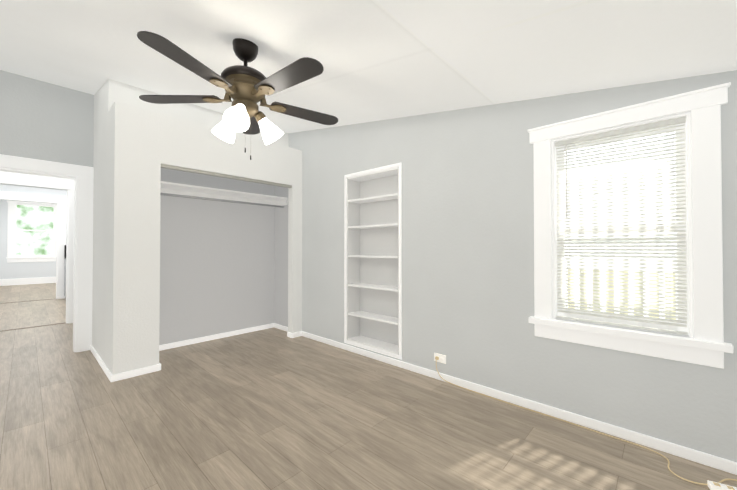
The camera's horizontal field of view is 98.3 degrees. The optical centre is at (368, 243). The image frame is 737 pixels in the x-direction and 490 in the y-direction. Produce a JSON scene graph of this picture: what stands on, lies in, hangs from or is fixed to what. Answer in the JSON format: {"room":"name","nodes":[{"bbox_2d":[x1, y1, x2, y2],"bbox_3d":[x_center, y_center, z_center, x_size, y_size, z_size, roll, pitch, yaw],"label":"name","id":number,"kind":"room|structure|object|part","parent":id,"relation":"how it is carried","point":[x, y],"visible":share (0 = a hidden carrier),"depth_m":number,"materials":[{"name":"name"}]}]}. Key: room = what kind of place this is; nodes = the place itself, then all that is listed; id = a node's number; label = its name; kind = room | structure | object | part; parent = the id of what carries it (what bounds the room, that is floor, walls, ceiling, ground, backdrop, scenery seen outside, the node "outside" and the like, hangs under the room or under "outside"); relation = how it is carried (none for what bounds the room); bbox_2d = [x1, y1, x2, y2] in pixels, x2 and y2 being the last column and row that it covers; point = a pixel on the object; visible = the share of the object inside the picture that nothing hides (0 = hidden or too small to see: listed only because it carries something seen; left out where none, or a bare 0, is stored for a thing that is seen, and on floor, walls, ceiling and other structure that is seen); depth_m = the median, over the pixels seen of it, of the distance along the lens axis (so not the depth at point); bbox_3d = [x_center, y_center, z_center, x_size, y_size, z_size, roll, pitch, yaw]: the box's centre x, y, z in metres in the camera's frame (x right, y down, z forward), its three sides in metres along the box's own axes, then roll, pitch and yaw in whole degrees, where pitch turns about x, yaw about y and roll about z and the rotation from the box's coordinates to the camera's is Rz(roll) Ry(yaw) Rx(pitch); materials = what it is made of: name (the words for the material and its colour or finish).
{"room":"empty bedroom","nodes":[
{"label":"empty bedroom","id":0,"kind":"room"},
{"bbox_2d":[0,200,55,278],"bbox_3d":[-10.200,-0.179,10.769,0.140,2.950,3.100,-1,-1,43],"label":"wall","id":1,"kind":"structure","parent":0,"point":[13,270],"depth_m":9.83,"materials":[{"name":"grey paint"}]},
{"bbox_2d":[0,184,66,296],"bbox_3d":[-6.790,-0.216,7.606,0.140,2.950,3.100,-1,-1,43],"label":"wall","id":2,"kind":"structure","parent":0,"point":[20,189],"depth_m":6.96,"materials":[{"name":"grey paint"}]},
{"bbox_2d":[0,183,68,271],"bbox_3d":[-4.335,-0.242,5.328,0.140,2.950,3.100,-1,-1,43],"label":"wall","id":3,"kind":"structure","parent":0,"point":[33,187],"depth_m":4.66,"materials":[{"name":"grey paint"}]},
{"bbox_2d":[0,70,93,319],"bbox_3d":[-2.934,-0.408,4.031,0.140,3.250,3.100,-1,-1,43],"label":"wall","id":4,"kind":"structure","parent":0,"point":[42,120],"depth_m":3.39,"materials":[{"name":"grey paint"}]},
{"bbox_2d":[0,171,74,331],"bbox_3d":[-7.267,-0.101,7.986,8.104,2.730,3.190,-1,-1,43],"label":"trim","id":5,"kind":"structure","parent":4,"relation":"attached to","point":[61,239],"depth_m":7.21,"materials":[{"name":"white wood"}]},
{"bbox_2d":[0,154,93,351],"bbox_3d":[-3.596,0.164,3.308,0.184,2.090,1.120,-1,-1,43],"label":"door frame","id":6,"kind":"structure","parent":4,"relation":"attached to","point":[82,176],"depth_m":3.58,"materials":[{"name":"white wood"}]},
{"bbox_2d":[92,85,103,355],"bbox_3d":[-2.833,-0.415,3.419,0.840,3.250,0.100,-1,-1,43],"label":"wall","id":7,"kind":"structure","parent":0,"point":[98,152],"depth_m":3.39,"materials":[{"name":"white paint"}]},
{"bbox_2d":[90,344,113,381],"bbox_3d":[-2.702,1.177,3.201,1.304,0.062,0.014,-1,-1,43],"label":"baseboard","id":8,"kind":"structure","parent":7,"relation":"attached to","point":[111,377],"depth_m":3.05,"materials":[{"name":"white wood"}]},
{"bbox_2d":[100,79,301,374],"bbox_3d":[-1.714,-0.412,3.663,0.430,3.250,1.980,-1,-1,43],"label":"wall","id":9,"kind":"structure","parent":0,"point":[138,141],"depth_m":3.01,"materials":[{"name":"white paint"}]},
{"bbox_2d":[114,363,160,381],"bbox_3d":[-2.101,1.173,2.915,0.034,0.062,0.344,-1,-1,43],"label":"baseboard","id":10,"kind":"structure","parent":9,"relation":"attached to","point":[137,372],"depth_m":2.89,"materials":[{"name":"white wood"}]},
{"bbox_2d":[159,168,287,344],"bbox_3d":[-1.841,0.035,3.844,0.670,2.360,1.880,-1,-1,43],"label":"wall","id":11,"kind":"structure","parent":0,"point":[223,267],"depth_m":4.10,"materials":[{"name":"grey paint"}]},
{"bbox_2d":[159,323,273,350],"bbox_3d":[-2.011,1.186,3.980,0.018,0.062,1.868,-1,-1,43],"label":"baseboard","id":12,"kind":"structure","parent":11,"relation":"attached to","point":[227,334],"depth_m":4.02,"materials":[{"name":"white wood"}]},
{"bbox_2d":[160,164,291,207],"bbox_3d":[-1.779,-0.637,3.786,0.650,0.251,1.868,-1,-1,43],"label":"shelf","id":13,"kind":"object","parent":11,"relation":"attached to","point":[191,191],"visible":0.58,"depth_m":3.85,"materials":[{"name":"white wood"}]},
{"bbox_2d":[0,283,736,489],"bbox_3d":[-4.466,1.274,5.433,16.100,0.080,3.700,-1,-1,43],"label":"floor","id":14,"kind":"structure","parent":0,"point":[273,408],"depth_m":2.06,"materials":[{"name":"brown wood"}]},
{"bbox_2d":[64,245,65,298],"bbox_3d":[-6.440,0.646,7.312,0.701,1.220,0.760,-1,-1,43],"label":"range","id":15,"kind":"object","parent":14,"relation":"on","point":[65,271],"visible":0.08,"depth_m":7.15,"materials":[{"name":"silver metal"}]},
{"bbox_2d":[436,358,736,489],"bbox_3d":[1.202,1.099,2.097,1.860,0.191,0.230,-1,-1,43],"label":"extension cord","id":16,"kind":"object","parent":14,"relation":"on","point":[711,485],"visible":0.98,"depth_m":1.72,"materials":[{"name":"beige plastic"}]},
{"bbox_2d":[707,480,736,489],"bbox_3d":[1.698,1.173,1.522,0.107,0.030,0.064,-1,-1,43],"label":"socket","id":17,"kind":"object","parent":16,"relation":"attached to","point":[712,485],"depth_m":1.52,"materials":[{"name":"white plastic"}]},
{"bbox_2d":[0,0,736,132],"bbox_3d":[-0.775,-1.340,2.039,6.030,1.145,3.700,-1,-1,43],"label":"ceiling","id":18,"kind":"structure","parent":0,"point":[378,60],"depth_m":1.87,"materials":[{"name":"white paint"}]},
{"bbox_2d":[137,31,337,159],"bbox_3d":[-0.741,-0.923,2.009,1.247,0.782,1.265,-1,-1,43],"label":"ceiling fan","id":19,"kind":"object","parent":18,"relation":"hanging from","point":[246,87],"visible":0.98,"depth_m":1.92,"materials":[{"name":"black wood"}]},
{"bbox_2d":[289,70,736,461],"bbox_3d":[-3.376,-0.376,6.702,16.000,3.250,0.215,-1,-1,43],"label":"wall","id":20,"kind":"structure","parent":0,"point":[468,242],"depth_m":2.58,"materials":[{"name":"grey paint"}]},
{"bbox_2d":[274,323,297,334],"bbox_3d":[-1.171,1.191,4.465,0.550,0.062,0.014,-1,-1,43],"label":"baseboard","id":21,"kind":"structure","parent":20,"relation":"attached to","point":[277,326],"depth_m":4.46,"materials":[{"name":"white wood"}]},
{"bbox_2d":[348,193,397,324],"bbox_3d":[0.096,0.156,3.467,0.720,1.310,0.196,-1,-1,43],"label":"boards","id":22,"kind":"object","parent":20,"relation":"attached to","point":[379,317],"visible":0.83,"depth_m":3.43,"materials":[{"name":"white wood"}]},
{"bbox_2d":[344,163,401,359],"bbox_3d":[0.023,0.170,3.390,0.816,1.926,0.008,-1,-1,43],"label":"trim","id":23,"kind":"structure","parent":20,"relation":"attached to","point":[399,356],"depth_m":3.29,"materials":[{"name":"white wood"}]},
{"bbox_2d":[434,353,445,363],"bbox_3d":[0.624,1.013,2.807,0.116,0.072,0.030,-1,-1,43],"label":"electrical outlet plate","id":24,"kind":"object","parent":20,"relation":"attached to","point":[441,358],"visible":0.98,"depth_m":2.81,"materials":[{"name":"white plastic"}]},
{"bbox_2d":[298,331,736,474],"bbox_3d":[0.687,1.171,2.755,4.300,0.062,0.018,-1,-1,43],"label":"baseboard","id":25,"kind":"structure","parent":20,"relation":"attached to","point":[719,463],"depth_m":2.15,"materials":[{"name":"white wood"}]},
{"bbox_2d":[565,132,677,319],"bbox_3d":[1.698,-0.045,2.168,0.990,1.680,0.195,-1,-1,43],"label":"bars","id":26,"kind":"object","parent":20,"relation":"attached to","point":[617,220],"depth_m":2.22,"materials":[{"name":"white"}]},
{"bbox_2d":[528,82,733,368],"bbox_3d":[1.565,-0.086,2.026,0.980,1.490,0.195,-1,-1,43],"label":"window","id":27,"kind":"structure","parent":20,"relation":"in","point":[706,345],"depth_m":1.85,"materials":[{"name":"white wood"}]},
{"bbox_2d":[555,116,687,335],"bbox_3d":[1.557,-0.099,2.017,0.652,1.235,0.046,-1,-1,43],"label":"window blinds","id":28,"kind":"object","parent":27,"relation":"attached to","point":[650,126],"visible":0.92,"depth_m":1.98,"materials":[{"name":"white plastic"}]},
{"bbox_3d":[1.604,-0.096,2.068,0.660,1.240,0.060,-1,-1,43],"label":"window sashes","id":29,"kind":"part","parent":27,"relation":"part of","materials":[{"name":"white wood"}]},
{"label":"outside","id":30,"kind":"structure","parent":0,"visible":0},
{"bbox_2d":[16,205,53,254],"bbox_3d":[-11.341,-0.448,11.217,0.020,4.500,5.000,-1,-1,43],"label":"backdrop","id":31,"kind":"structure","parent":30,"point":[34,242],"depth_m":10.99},
{"bbox_2d":[567,132,675,319],"bbox_3d":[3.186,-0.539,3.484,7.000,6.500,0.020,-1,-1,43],"label":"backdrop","id":32,"kind":"structure","parent":30,"point":[623,216],"depth_m":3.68,"materials":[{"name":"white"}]}
]}

